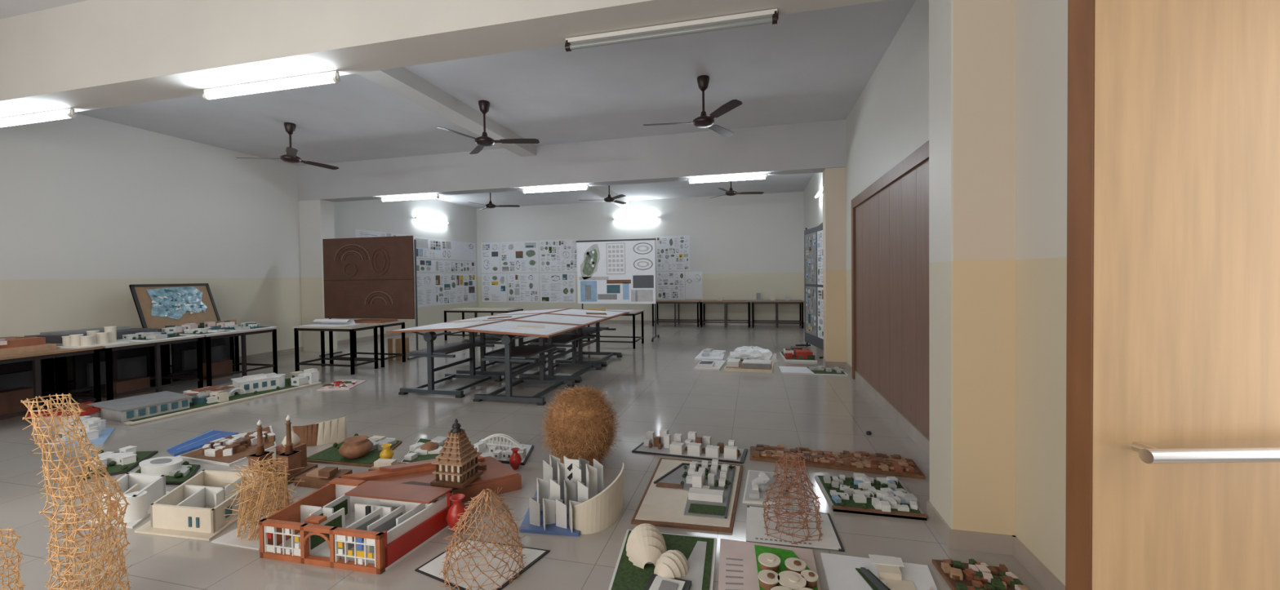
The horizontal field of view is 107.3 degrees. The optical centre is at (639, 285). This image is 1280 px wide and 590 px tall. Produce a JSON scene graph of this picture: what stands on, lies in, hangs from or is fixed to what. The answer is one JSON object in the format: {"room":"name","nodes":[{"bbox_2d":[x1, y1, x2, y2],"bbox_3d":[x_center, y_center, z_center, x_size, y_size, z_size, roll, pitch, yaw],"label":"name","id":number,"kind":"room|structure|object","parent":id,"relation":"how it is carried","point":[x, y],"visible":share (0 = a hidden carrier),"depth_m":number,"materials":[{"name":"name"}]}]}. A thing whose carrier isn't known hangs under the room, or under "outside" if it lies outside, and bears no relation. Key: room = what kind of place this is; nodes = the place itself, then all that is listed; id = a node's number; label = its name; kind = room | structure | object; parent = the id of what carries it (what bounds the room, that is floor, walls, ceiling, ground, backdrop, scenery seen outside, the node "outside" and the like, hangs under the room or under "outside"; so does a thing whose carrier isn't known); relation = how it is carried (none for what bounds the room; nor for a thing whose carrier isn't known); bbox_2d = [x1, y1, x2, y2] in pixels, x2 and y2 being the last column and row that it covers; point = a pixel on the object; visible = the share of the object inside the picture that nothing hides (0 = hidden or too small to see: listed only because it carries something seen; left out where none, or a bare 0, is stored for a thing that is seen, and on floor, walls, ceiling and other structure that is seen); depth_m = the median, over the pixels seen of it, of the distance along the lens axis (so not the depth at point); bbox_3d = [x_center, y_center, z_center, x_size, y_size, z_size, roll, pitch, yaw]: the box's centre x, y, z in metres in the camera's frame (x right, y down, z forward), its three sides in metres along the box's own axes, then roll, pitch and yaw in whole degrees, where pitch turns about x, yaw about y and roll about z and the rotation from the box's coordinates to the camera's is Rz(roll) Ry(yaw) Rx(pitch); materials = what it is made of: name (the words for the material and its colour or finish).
{"room":"design studio","nodes":[
{"label":"design studio","id":0,"kind":"room"},
{"bbox_2d":[0,113,478,386],"bbox_3d":[-7.637,-0.509,8.385,0.200,3.900,16.700,0,1,14],"label":"wall","id":1,"kind":"structure","parent":0,"point":[91,209],"depth_m":7.48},
{"bbox_2d":[54,331,418,391],"bbox_3d":[-7.508,1.389,8.395,0.015,0.100,16.300,0,1,14],"label":"baseboard","id":2,"kind":"structure","parent":1,"relation":"attached to","point":[70,386],"depth_m":9.65,"materials":[{"name":"tile"}]},
{"bbox_2d":[355,229,476,307],"bbox_3d":[-6.219,-0.388,13.755,0.006,2.020,5.000,0,1,14],"label":"posters","id":3,"kind":"object","parent":1,"relation":"attached to","point":[433,289],"visible":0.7,"depth_m":14.44,"materials":[{"name":"paper"}]},
{"bbox_2d":[0,0,915,208],"bbox_3d":[-2.368,-2.577,7.057,11.100,0.150,16.700,0,1,14],"label":"ceiling","id":4,"kind":"structure","parent":0,"point":[812,66],"depth_m":6.36,"materials":[{"name":"paint"}]},
{"bbox_2d":[235,122,338,169],"bbox_3d":[-5.379,-2.174,7.359,1.304,0.590,1.228,0,1,14],"label":"ceiling fan","id":5,"kind":"object","parent":4,"relation":"hanging from","point":[291,157],"depth_m":7.18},
{"bbox_2d":[0,0,887,118],"bbox_3d":[-3.151,-2.067,3.826,10.700,0.730,0.370,0,1,14],"label":"beam","id":6,"kind":"structure","parent":4,"relation":"attached to","point":[90,55],"depth_m":3.62,"materials":[{"name":"paint"}]},
{"bbox_2d":[0,108,76,127],"bbox_3d":[-6.045,-1.631,4.648,1.335,0.085,0.051,0,1,14],"label":"tube light","id":7,"kind":"object","parent":6,"relation":"attached to","point":[68,113],"visible":1,"depth_m":4.59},
{"bbox_2d":[202,71,340,100],"bbox_3d":[-3.091,-1.655,3.928,1.415,0.085,0.051,0,1,14],"label":"tube light","id":8,"kind":"object","parent":6,"relation":"attached to","point":[333,77],"visible":1,"depth_m":3.90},
{"bbox_2d":[564,8,778,52],"bbox_3d":[0.173,-1.682,3.133,1.435,0.085,0.051,0,1,14],"label":"tube light","id":9,"kind":"object","parent":6,"relation":"attached to","point":[774,13],"visible":1,"depth_m":3.11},
{"bbox_2d":[435,100,539,154],"bbox_3d":[-2.055,-2.198,6.337,1.271,0.590,1.277,0,1,14],"label":"ceiling fan","id":10,"kind":"object","parent":4,"relation":"hanging from","point":[482,141],"depth_m":6.41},
{"bbox_2d":[356,66,629,206],"bbox_3d":[-2.414,-2.412,7.072,0.300,0.180,16.300,0,1,14],"label":"beam","id":11,"kind":"structure","parent":4,"relation":"attached to","point":[402,82],"depth_m":6.24,"materials":[{"name":"paint"}]},
{"bbox_2d":[297,120,846,202],"bbox_3d":[-1.942,-2.175,8.790,10.700,0.730,0.350,0,1,14],"label":"beam","id":12,"kind":"structure","parent":4,"relation":"attached to","point":[807,148],"depth_m":8.35,"materials":[{"name":"grey paint"}]},
{"bbox_2d":[381,194,439,201],"bbox_3d":[-4.605,-1.738,9.421,1.335,0.085,0.051,0,1,14],"label":"tube light","id":13,"kind":"object","parent":12,"relation":"attached to","point":[433,196],"visible":1,"depth_m":9.40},
{"bbox_2d":[522,184,588,193],"bbox_3d":[-1.564,-1.763,8.681,1.315,0.085,0.051,0,1,14],"label":"tube light","id":14,"kind":"object","parent":12,"relation":"attached to","point":[574,187],"visible":1,"depth_m":8.66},
{"bbox_2d":[687,173,767,183],"bbox_3d":[1.462,-1.788,7.944,1.325,0.085,0.051,0,1,14],"label":"tube light","id":15,"kind":"object","parent":12,"relation":"attached to","point":[761,176],"visible":1,"depth_m":7.92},
{"bbox_2d":[643,75,742,137],"bbox_3d":[0.651,-2.222,5.802,1.215,0.590,1.311,0,1,14],"label":"ceiling fan","id":16,"kind":"object","parent":4,"relation":"hanging from","point":[704,121],"depth_m":5.68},
{"bbox_2d":[0,323,1044,589],"bbox_3d":[-1.345,1.439,6.896,13.100,0.100,16.700,0,1,14],"label":"floor","id":17,"kind":"structure","parent":0,"point":[655,385],"depth_m":4.48,"materials":[{"name":"tile"}]},
{"bbox_2d":[0,527,25,589],"bbox_3d":[-2.786,1.285,2.031,0.191,0.430,0.193,0,1,14],"label":"lattice tower","id":18,"kind":"object","parent":17,"relation":"on","point":[13,548],"visible":1,"depth_m":2.07,"materials":[{"name":"wood"}]},
{"bbox_2d":[0,359,43,420],"bbox_3d":[-7.259,1.191,5.442,0.500,0.600,0.850,0,1,14],"label":"boards","id":19,"kind":"object","parent":17,"relation":"on","point":[16,381],"visible":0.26,"depth_m":5.49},
{"bbox_2d":[41,359,48,406],"bbox_3d":[-7.774,1.123,5.401,0.880,0.750,1.030,0,1,14],"label":"work table","id":20,"kind":"object","parent":17,"relation":"on","point":[44,362],"visible":0.16,"depth_m":5.75,"materials":[{"name":"metal"}]},
{"bbox_2d":[0,345,102,418],"bbox_3d":[-6.900,1.116,5.188,0.880,0.750,1.030,0,1,14],"label":"work table","id":21,"kind":"object","parent":17,"relation":"on","point":[50,354],"visible":0.61,"depth_m":5.29,"materials":[{"name":"metal"}]},
{"bbox_2d":[0,336,56,355],"bbox_3d":[-7.098,0.647,5.170,0.750,0.193,0.660,0,1,14],"label":"model","id":22,"kind":"object","parent":21,"relation":"on","point":[11,344],"visible":1,"depth_m":5.21},
{"bbox_2d":[25,401,101,425],"bbox_3d":[-6.130,1.407,5.152,0.638,0.150,0.510,0,1,14],"label":"model","id":23,"kind":"object","parent":17,"relation":"on","point":[91,411],"visible":0.45,"depth_m":5.05},
{"bbox_2d":[20,393,132,589],"bbox_3d":[-2.487,0.994,2.097,0.406,1.000,0.242,0,1,21],"label":"lattice tower","id":24,"kind":"object","parent":17,"relation":"on","point":[69,539],"visible":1,"depth_m":2.06,"materials":[{"name":"wood"}]},
{"bbox_2d":[49,415,115,444],"bbox_3d":[-5.465,1.404,4.633,0.393,0.159,1.012,-2,1,-44],"label":"model","id":25,"kind":"object","parent":17,"relation":"on","point":[96,431],"visible":0.53,"depth_m":4.54},
{"bbox_2d":[54,343,155,403],"bbox_3d":[-7.523,1.101,6.431,0.880,0.750,1.030,0,1,14],"label":"work table","id":26,"kind":"object","parent":17,"relation":"on","point":[57,362],"visible":0.2,"depth_m":5.99,"materials":[{"name":"metal"}]},
{"bbox_2d":[24,326,158,343],"bbox_3d":[-7.264,0.660,6.286,0.700,0.130,0.950,0,1,14],"label":"model","id":27,"kind":"object","parent":26,"relation":"on","point":[52,337],"visible":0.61,"depth_m":6.17},
{"bbox_2d":[72,346,151,397],"bbox_3d":[-7.008,1.169,6.472,0.500,0.600,0.850,0,1,14],"label":"boards","id":28,"kind":"object","parent":17,"relation":"on","point":[133,364],"visible":0.57,"depth_m":6.35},
{"bbox_2d":[75,445,158,481],"bbox_3d":[-4.346,1.435,3.961,0.402,0.093,0.768,-2,1,-41],"label":"model","id":29,"kind":"object","parent":17,"relation":"on","point":[127,459],"visible":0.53,"depth_m":3.84},
{"bbox_2d":[88,472,169,528],"bbox_3d":[-3.375,1.405,3.146,0.329,0.160,0.738,-1,1,-27],"label":"model","id":30,"kind":"object","parent":17,"relation":"on","point":[141,491],"visible":0.66,"depth_m":3.08},
{"bbox_2d":[56,335,204,403],"bbox_3d":[-6.649,1.094,6.218,0.880,0.750,1.030,0,1,14],"label":"work table","id":31,"kind":"object","parent":17,"relation":"on","point":[111,359],"visible":0.65,"depth_m":6.06,"materials":[{"name":"metal"}]},
{"bbox_2d":[56,326,129,348],"bbox_3d":[-6.612,0.624,5.689,0.450,0.208,0.500,0,1,14],"label":"model","id":32,"kind":"object","parent":31,"relation":"on","point":[93,338],"visible":1,"depth_m":5.62},
{"bbox_2d":[117,332,194,342],"bbox_3d":[-6.473,0.670,6.300,0.530,0.090,0.550,0,1,14],"label":"model","id":33,"kind":"object","parent":31,"relation":"on","point":[141,336],"visible":1,"depth_m":6.16},
{"bbox_2d":[115,456,200,484],"bbox_3d":[-3.650,1.425,3.688,0.648,0.105,0.372,-1,1,4],"label":"model","id":34,"kind":"object","parent":17,"relation":"on","point":[176,473],"visible":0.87,"depth_m":3.62},
{"bbox_2d":[160,336,235,385],"bbox_3d":[-7.273,1.079,7.461,0.880,0.750,1.030,0,1,14],"label":"work table","id":35,"kind":"object","parent":17,"relation":"on","point":[231,339],"visible":0.24,"depth_m":7.05,"materials":[{"name":"metal"}]},
{"bbox_2d":[128,283,220,332],"bbox_3d":[-7.272,0.340,7.429,0.317,0.718,1.020,0,1,14],"label":"artwork","id":36,"kind":"object","parent":35,"relation":"on","point":[158,306],"visible":0.91,"depth_m":7.37,"materials":[{"name":"blue paper"}]},
{"bbox_2d":[171,337,232,381],"bbox_3d":[-6.758,1.146,7.501,0.500,0.600,0.850,0,1,14],"label":"boards","id":37,"kind":"object","parent":17,"relation":"on","point":[184,355],"visible":0.52,"depth_m":7.33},
{"bbox_2d":[166,430,238,456],"bbox_3d":[-4.141,1.460,4.375,0.358,0.022,0.602,-1,1,8],"label":"model","id":38,"kind":"object","parent":17,"relation":"on","point":[198,442],"visible":0.93,"depth_m":4.36},
{"bbox_2d":[134,470,271,541],"bbox_3d":[-2.839,1.404,3.089,0.840,0.150,0.600,0,1,14],"label":"model","id":39,"kind":"object","parent":17,"relation":"on","point":[194,509],"visible":0.72,"depth_m":2.89},
{"bbox_2d":[86,368,321,426],"bbox_3d":[-5.309,1.349,6.090,1.008,0.210,2.269,0,1,26],"label":"model","id":40,"kind":"object","parent":17,"relation":"on","point":[145,408],"visible":1,"depth_m":5.69},
{"bbox_2d":[164,327,278,386],"bbox_3d":[-6.398,1.071,7.248,0.880,0.750,1.030,0,1,14],"label":"work table","id":41,"kind":"object","parent":17,"relation":"on","point":[206,340],"visible":0.66,"depth_m":7.13,"materials":[{"name":"metal"}]},
{"bbox_2d":[159,323,197,333],"bbox_3d":[-6.850,0.648,7.034,0.450,0.117,0.500,0,1,14],"label":"model","id":42,"kind":"object","parent":41,"relation":"on","point":[178,330],"visible":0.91,"depth_m":6.88},
{"bbox_2d":[179,325,236,335],"bbox_3d":[-6.337,0.658,6.858,0.530,0.090,0.500,0,1,14],"label":"model","id":43,"kind":"object","parent":41,"relation":"on","point":[211,330],"visible":1,"depth_m":6.77},
{"bbox_2d":[200,320,240,328],"bbox_3d":[-6.720,0.634,7.569,0.450,0.120,0.500,0,1,14],"label":"model","id":44,"kind":"object","parent":41,"relation":"on","point":[206,324],"visible":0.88,"depth_m":7.41},
{"bbox_2d":[222,322,276,331],"bbox_3d":[-6.201,0.647,7.417,0.530,0.088,0.550,0,1,14],"label":"model","id":45,"kind":"object","parent":41,"relation":"on","point":[244,326],"visible":0.99,"depth_m":7.32},
{"bbox_2d":[175,425,275,466],"bbox_3d":[-3.564,1.421,4.337,0.680,0.087,0.880,0,1,14],"label":"model","id":46,"kind":"object","parent":17,"relation":"on","point":[228,451],"visible":0.92,"depth_m":4.09},
{"bbox_2d":[211,451,304,550],"bbox_3d":[-2.262,1.260,2.838,0.496,0.433,0.410,0,1,14],"label":"sculpture","id":47,"kind":"object","parent":17,"relation":"on","point":[246,535],"visible":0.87,"depth_m":2.78,"materials":[{"name":"wood"}]},
{"bbox_2d":[246,414,317,488],"bbox_3d":[-2.859,1.224,3.625,0.610,0.490,0.320,0,1,14],"label":"model","id":48,"kind":"object","parent":17,"relation":"on","point":[291,447],"visible":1,"depth_m":3.54},
{"bbox_2d":[298,200,337,351],"bbox_3d":[-6.846,-0.185,10.037,0.550,3.170,0.330,0,1,14],"label":"column","id":49,"kind":"structure","parent":17,"relation":"on","point":[317,220],"depth_m":9.88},
{"bbox_2d":[292,416,346,446],"bbox_3d":[-2.941,1.342,4.309,0.452,0.230,0.135,-1,1,-14],"label":"model","id":50,"kind":"object","parent":17,"relation":"on","point":[335,430],"visible":0.88,"depth_m":4.29},
{"bbox_2d":[294,466,352,488],"bbox_3d":[-2.350,1.405,3.511,0.350,0.120,0.210,0,1,14],"label":"model","id":51,"kind":"object","parent":17,"relation":"on","point":[314,477],"visible":0.9,"depth_m":3.43},
{"bbox_2d":[292,323,379,374],"bbox_3d":[-5.040,1.043,7.838,1.180,0.750,0.560,0,1,14],"label":"work table","id":52,"kind":"object","parent":17,"relation":"on","point":[352,328],"visible":0.91,"depth_m":7.71,"materials":[{"name":"metal"}]},
{"bbox_2d":[298,319,357,326],"bbox_3d":[-5.179,0.626,7.873,0.800,0.087,0.420,0,1,14],"label":"paper sheet","id":53,"kind":"object","parent":52,"relation":"on","point":[325,322],"visible":1,"depth_m":7.94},
{"bbox_2d":[316,379,366,391],"bbox_3d":[-4.243,1.407,6.746,0.442,0.042,0.639,-1,1,-7],"label":"model","id":54,"kind":"object","parent":17,"relation":"on","point":[340,384],"visible":1,"depth_m":6.62},
{"bbox_2d":[306,433,402,467],"bbox_3d":[-2.424,1.420,4.116,0.720,0.069,0.590,0,1,14],"label":"model","id":55,"kind":"object","parent":17,"relation":"on","point":[331,455],"visible":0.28,"depth_m":3.97},
{"bbox_2d":[337,435,373,458],"bbox_3d":[-2.374,1.361,3.943,0.252,0.148,0.252,0,1,14],"label":"clay pot","id":56,"kind":"object","parent":55,"relation":"on","point":[355,446],"visible":1,"depth_m":3.88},
{"bbox_2d":[258,477,453,574],"bbox_3d":[-1.620,1.364,2.730,0.861,0.212,0.550,0,1,14],"label":"model","id":57,"kind":"object","parent":17,"relation":"on","point":[362,526],"visible":0.98,"depth_m":2.63},
{"bbox_2d":[328,320,406,367],"bbox_3d":[-4.862,1.030,8.422,1.150,0.750,0.580,0,1,14],"label":"work table","id":58,"kind":"object","parent":17,"relation":"on","point":[381,326],"visible":0.62,"depth_m":8.29,"materials":[{"name":"metal"}]},
{"bbox_2d":[353,319,397,323],"bbox_3d":[-4.772,0.637,8.381,0.750,0.035,0.400,0,1,14],"label":"folder","id":59,"kind":"object","parent":58,"relation":"on","point":[358,321],"visible":0.82,"depth_m":8.25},
{"bbox_2d":[319,235,419,359],"bbox_3d":[-5.269,0.234,9.214,2.118,2.318,0.500,0,1,14],"label":"display board","id":60,"kind":"object","parent":17,"relation":"on","point":[364,277],"visible":0.99,"depth_m":9.14,"materials":[{"name":"brown wood"}]},
{"bbox_2d":[379,443,393,458],"bbox_3d":[-2.067,1.371,3.848,0.104,0.128,0.104,0,1,14],"label":"vase","id":61,"kind":"object","parent":17,"relation":"on","point":[387,453],"visible":0.79,"depth_m":3.82,"materials":[{"name":"ceramic"}]},
{"bbox_2d":[368,458,405,471],"bbox_3d":[-1.937,1.412,3.663,0.313,0.090,0.121,-1,1,10],"label":"model","id":62,"kind":"object","parent":17,"relation":"on","point":[379,463],"visible":0.48,"depth_m":3.64},
{"bbox_2d":[387,337,409,360],"bbox_3d":[-4.513,1.192,8.814,0.280,0.402,0.230,0,1,14],"label":"cardboard box","id":63,"kind":"object","parent":17,"relation":"on","point":[394,344],"visible":0.79,"depth_m":8.71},
{"bbox_2d":[321,455,521,502],"bbox_3d":[-1.501,1.379,3.264,1.274,0.160,0.496,-1,1,-23],"label":"model","id":64,"kind":"object","parent":17,"relation":"on","point":[495,474],"visible":0.54,"depth_m":3.30},
{"bbox_2d":[430,418,483,488],"bbox_3d":[-1.247,1.116,3.210,0.240,0.418,0.240,0,1,14],"label":"model","id":65,"kind":"object","parent":64,"relation":"on","point":[455,460],"visible":1,"depth_m":3.14},
{"bbox_2d":[400,436,446,462],"bbox_3d":[-1.811,1.397,4.074,0.353,0.100,0.737,-1,1,-11],"label":"model","id":66,"kind":"object","parent":17,"relation":"on","point":[424,449],"visible":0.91,"depth_m":4.00},
{"bbox_2d":[386,319,510,398],"bbox_3d":[-2.579,0.966,6.496,1.120,0.891,1.160,0,1,14],"label":"table","id":67,"kind":"object","parent":17,"relation":"on","point":[431,352],"visible":0.89,"depth_m":6.20,"materials":[{"name":"metal"}]},
{"bbox_2d":[445,493,468,532],"bbox_3d":[-1.086,1.361,2.806,0.127,0.201,0.127,0,1,14],"label":"vase","id":68,"kind":"object","parent":17,"relation":"on","point":[457,508],"visible":0.83,"depth_m":2.77,"materials":[{"name":"ceramic"}]},
{"bbox_2d":[414,486,550,589],"bbox_3d":[-0.844,1.258,2.431,0.610,0.433,0.449,0,1,14],"label":"cone","id":69,"kind":"object","parent":17,"relation":"on","point":[468,564],"visible":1,"depth_m":2.38,"materials":[{"name":"wood"}]},
{"bbox_2d":[442,307,524,340],"bbox_3d":[-3.829,0.958,11.607,1.750,0.750,0.800,0,1,14],"label":"work table","id":70,"kind":"object","parent":17,"relation":"on","point":[451,310],"visible":0.42,"depth_m":11.34,"materials":[{"name":"metal"}]},
{"bbox_2d":[447,312,545,377],"bbox_3d":[-2.295,0.940,7.662,1.120,0.893,1.160,0,1,14],"label":"table","id":71,"kind":"object","parent":17,"relation":"on","point":[483,338],"visible":0.48,"depth_m":7.30,"materials":[{"name":"metal"}]},
{"bbox_2d":[473,433,533,465],"bbox_3d":[-1.202,1.361,4.064,0.680,0.158,0.450,0,1,14],"label":"model","id":72,"kind":"object","parent":17,"relation":"on","point":[500,451],"visible":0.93,"depth_m":3.99},
{"bbox_2d":[508,447,521,469],"bbox_3d":[-0.980,1.367,3.707,0.098,0.154,0.098,0,1,14],"label":"vase","id":73,"kind":"object","parent":17,"relation":"on","point":[515,460],"visible":1,"depth_m":3.68,"materials":[{"name":"ceramic"}]},
{"bbox_2d":[458,320,584,405],"bbox_3d":[-1.470,0.959,6.102,1.170,0.893,1.160,0,1,14],"label":"table","id":74,"kind":"object","parent":17,"relation":"on","point":[508,327],"visible":1,"depth_m":5.82,"materials":[{"name":"metal"}]},
{"bbox_2d":[489,308,568,362],"bbox_3d":[-2.012,0.916,8.827,1.120,0.891,1.160,0,1,14],"label":"table","id":75,"kind":"object","parent":17,"relation":"on","point":[521,342],"visible":0.35,"depth_m":8.63,"materials":[{"name":"metal"}]},
{"bbox_2d":[511,313,610,382],"bbox_3d":[-1.186,0.933,7.268,1.170,0.893,1.160,0,1,14],"label":"table","id":76,"kind":"object","parent":17,"relation":"on","point":[559,340],"visible":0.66,"depth_m":7.09,"materials":[{"name":"metal"}]},
{"bbox_2d":[519,454,623,537],"bbox_3d":[-0.456,1.295,3.032,0.700,0.310,0.620,0,1,14],"label":"model","id":77,"kind":"object","parent":17,"relation":"on","point":[571,499],"visible":0.99,"depth_m":2.88},
{"bbox_2d":[539,384,621,466],"bbox_3d":[-0.479,1.132,3.813,0.653,0.607,0.642,-1,1,-16],"label":"sculpture","id":78,"kind":"object","parent":17,"relation":"on","point":[580,423],"visible":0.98,"depth_m":3.65,"materials":[{"name":"wicker"}]},
{"bbox_2d":[546,308,629,366],"bbox_3d":[-0.902,0.908,8.434,1.170,0.893,1.160,0,1,14],"label":"table","id":79,"kind":"object","parent":17,"relation":"on","point":[603,313],"visible":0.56,"depth_m":8.25,"materials":[{"name":"metal"}]},
{"bbox_2d":[576,309,644,348],"bbox_3d":[-0.650,0.942,10.293,1.350,0.750,0.850,0,1,14],"label":"work table","id":80,"kind":"object","parent":17,"relation":"on","point":[635,312],"visible":0.59,"depth_m":10.07,"materials":[{"name":"metal"}]},
{"bbox_2d":[576,238,659,342],"bbox_3d":[-0.569,0.106,11.310,1.980,2.379,0.768,0,1,14],"label":"display board","id":81,"kind":"object","parent":17,"relation":"on","point":[619,271],"visible":0.88,"depth_m":11.24,"materials":[{"name":"paper"}]},
{"bbox_2d":[608,523,716,589],"bbox_3d":[0.116,1.379,2.416,0.540,0.150,0.630,0,1,14],"label":"model","id":82,"kind":"object","parent":17,"relation":"on","point":[649,558],"visible":1,"depth_m":2.40},
{"bbox_2d":[652,300,701,327],"bbox_3d":[1.117,0.846,14.236,1.420,0.750,0.750,0,1,14],"label":"work table","id":83,"kind":"object","parent":17,"relation":"on","point":[674,302],"visible":0.9,"depth_m":14.01,"materials":[{"name":"metal"}]},
{"bbox_2d":[631,457,742,533],"bbox_3d":[0.366,1.365,3.276,0.660,0.140,1.020,0,1,14],"label":"model","id":84,"kind":"object","parent":17,"relation":"on","point":[701,495],"visible":1,"depth_m":3.12},
{"bbox_2d":[631,428,747,463],"bbox_3d":[0.425,1.355,4.023,0.942,0.130,0.303,0,1,18],"label":"model","id":85,"kind":"object","parent":17,"relation":"on","point":[692,448],"visible":1,"depth_m":3.94},
{"bbox_2d":[693,360,725,370],"bbox_3d":[1.164,1.298,7.800,0.399,0.085,0.778,0,1,18],"label":"model","id":86,"kind":"object","parent":17,"relation":"on","point":[704,365],"visible":1,"depth_m":7.56},
{"bbox_2d":[694,348,725,360],"bbox_3d":[1.339,1.282,8.838,0.498,0.073,1.050,0,1,14],"label":"model","id":87,"kind":"object","parent":17,"relation":"on","point":[707,353],"visible":1,"depth_m":8.58},
{"bbox_2d":[700,299,750,327],"bbox_3d":[2.526,0.834,13.892,1.420,0.750,0.750,0,1,14],"label":"work table","id":88,"kind":"object","parent":17,"relation":"on","point":[725,302],"visible":0.95,"depth_m":13.66,"materials":[{"name":"metal"}]},
{"bbox_2d":[724,356,773,373],"bbox_3d":[1.771,1.264,7.610,0.780,0.145,0.730,0,1,14],"label":"model","id":89,"kind":"object","parent":17,"relation":"on","point":[738,364],"visible":1,"depth_m":7.31},
{"bbox_2d":[727,346,778,362],"bbox_3d":[1.980,1.196,8.301,0.897,0.250,0.573,0,1,14],"label":"dome","id":90,"kind":"object","parent":17,"relation":"on","point":[752,352],"visible":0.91,"depth_m":8.14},
{"bbox_2d":[718,538,820,589],"bbox_3d":[0.616,1.416,2.290,0.490,0.068,0.640,0,1,14],"label":"model","id":91,"kind":"object","parent":17,"relation":"on","point":[743,565],"visible":1,"depth_m":2.36},
{"bbox_2d":[742,470,811,507],"bbox_3d":[0.954,1.397,3.298,0.450,0.060,0.520,0,1,14],"label":"model","id":92,"kind":"object","parent":17,"relation":"on","point":[757,482],"visible":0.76,"depth_m":3.22},
{"bbox_2d":[751,299,804,328],"bbox_3d":[3.935,0.823,13.549,1.420,0.750,0.750,0,1,14],"label":"work table","id":93,"kind":"object","parent":17,"relation":"on","point":[800,301],"visible":0.92,"depth_m":13.28,"materials":[{"name":"metal"}]},
{"bbox_2d":[746,452,844,551],"bbox_3d":[0.888,1.216,2.795,0.536,0.442,0.439,0,1,14],"label":"tower","id":94,"kind":"object","parent":17,"relation":"on","point":[806,529],"visible":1,"depth_m":2.72,"materials":[{"name":"brown wood"}]},
{"bbox_2d":[779,346,817,362],"bbox_3d":[2.830,1.225,8.474,0.570,0.163,0.850,0,1,14],"label":"model","id":95,"kind":"object","parent":17,"relation":"on","point":[795,353],"visible":1,"depth_m":8.15},
{"bbox_2d":[795,224,823,358],"bbox_3d":[3.323,0.065,8.988,0.300,2.450,1.579,-1,1,3],"label":"display board","id":96,"kind":"object","parent":17,"relation":"on","point":[813,237],"visible":0.74,"depth_m":9.14,"materials":[{"name":"paper"}]},
{"bbox_2d":[778,365,848,375],"bbox_3d":[2.641,1.298,7.250,0.960,0.067,0.520,0,1,14],"label":"model","id":97,"kind":"object","parent":17,"relation":"on","point":[820,370],"visible":1,"depth_m":7.18},
{"bbox_2d":[822,167,846,362],"bbox_3d":[3.140,-0.267,7.620,0.300,3.170,0.300,0,1,14],"label":"column","id":98,"kind":"structure","parent":17,"relation":"on","point":[834,295],"depth_m":7.48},
{"bbox_2d":[750,444,925,479],"bbox_3d":[1.510,1.379,3.744,1.251,0.065,0.330,0,1,15],"label":"model","id":99,"kind":"object","parent":17,"relation":"on","point":[896,465],"visible":0.94,"depth_m":3.68},
{"bbox_2d":[814,472,926,520],"bbox_3d":[1.516,1.390,3.177,0.580,0.064,0.530,0,1,14],"label":"model","id":100,"kind":"object","parent":17,"relation":"on","point":[860,494],"visible":1,"depth_m":3.08},
{"bbox_2d":[820,552,937,589],"bbox_3d":[1.156,1.417,2.225,0.510,0.055,0.470,0,1,14],"label":"model","id":101,"kind":"object","parent":17,"relation":"on","point":[842,572],"visible":1,"depth_m":2.32},
{"bbox_2d":[928,0,1016,535],"bbox_3d":[1.897,-0.159,2.659,0.370,3.170,0.330,0,1,14],"label":"column","id":102,"kind":"structure","parent":17,"relation":"on","point":[972,43],"depth_m":2.52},
{"bbox_2d":[932,559,1026,589],"bbox_3d":[1.639,1.413,2.246,0.340,0.049,0.320,0,1,14],"label":"model","id":103,"kind":"object","parent":17,"relation":"on","point":[972,575],"visible":1,"depth_m":2.27},
{"bbox_2d":[1065,0,1279,589],"bbox_3d":[1.288,0.210,0.976,0.760,2.490,0.056,-1,1,0],"label":"door","id":104,"kind":"structure","parent":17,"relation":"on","point":[1173,327],"depth_m":0.95,"materials":[{"name":"brown wood"}]},
{"bbox_2d":[1130,441,1279,463],"bbox_3d":[1.247,0.322,0.917,0.565,0.027,0.066,-1,1,0],"label":"door handle","id":105,"kind":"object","parent":104,"relation":"attached to","point":[1148,454],"depth_m":0.89,"materials":[{"name":"metal"}]},
{"bbox_2d":[476,191,804,322],"bbox_3d":[-0.391,-0.727,15.109,10.700,3.900,0.200,0,1,14],"label":"wall","id":106,"kind":"structure","parent":0,"point":[743,246],"depth_m":14.41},
{"bbox_2d":[480,239,591,302],"bbox_3d":[-3.506,-0.453,15.764,4.006,2.070,0.006,0,1,14],"label":"posters","id":107,"kind":"object","parent":106,"relation":"attached to","point":[555,255],"depth_m":15.81,"materials":[{"name":"paper"}]},
{"bbox_2d":[649,235,702,299],"bbox_3d":[1.121,-0.544,14.636,1.621,1.966,0.006,0,1,14],"label":"posters","id":108,"kind":"object","parent":106,"relation":"attached to","point":[673,253],"depth_m":14.64,"materials":[{"name":"paper"}]},
{"bbox_2d":[600,320,804,325],"bbox_3d":[-0.393,1.175,15.040,10.700,0.100,0.015,0,1,14],"label":"baseboard","id":109,"kind":"structure","parent":106,"relation":"attached to","point":[606,321],"depth_m":14.57,"materials":[{"name":"tile"}]},
{"bbox_2d":[710,181,763,198],"bbox_3d":[2.147,-2.332,10.664,1.271,0.590,1.277,0,1,14],"label":"ceiling fan","id":110,"kind":"object","parent":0,"point":[731,193],"depth_m":10.73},
{"bbox_2d":[803,0,1067,585],"bbox_3d":[2.919,-0.596,5.813,0.270,3.900,16.300,0,1,14],"label":"wall","id":111,"kind":"structure","parent":0,"point":[888,122],"depth_m":2.34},
{"bbox_2d":[851,140,929,457],"bbox_3d":[2.630,0.099,4.983,0.050,2.550,3.680,0,1,14],"label":"bulletin board","id":112,"kind":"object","parent":111,"relation":"in","point":[890,218],"depth_m":4.75,"materials":[{"name":"brown wood"}]},
{"bbox_2d":[804,322,1065,589],"bbox_3d":[3.095,1.270,7.561,0.385,0.100,12.900,0,1,14],"label":"baseboard","id":113,"kind":"structure","parent":111,"relation":"attached to","point":[999,544],"depth_m":2.52,"materials":[{"name":"tile"}]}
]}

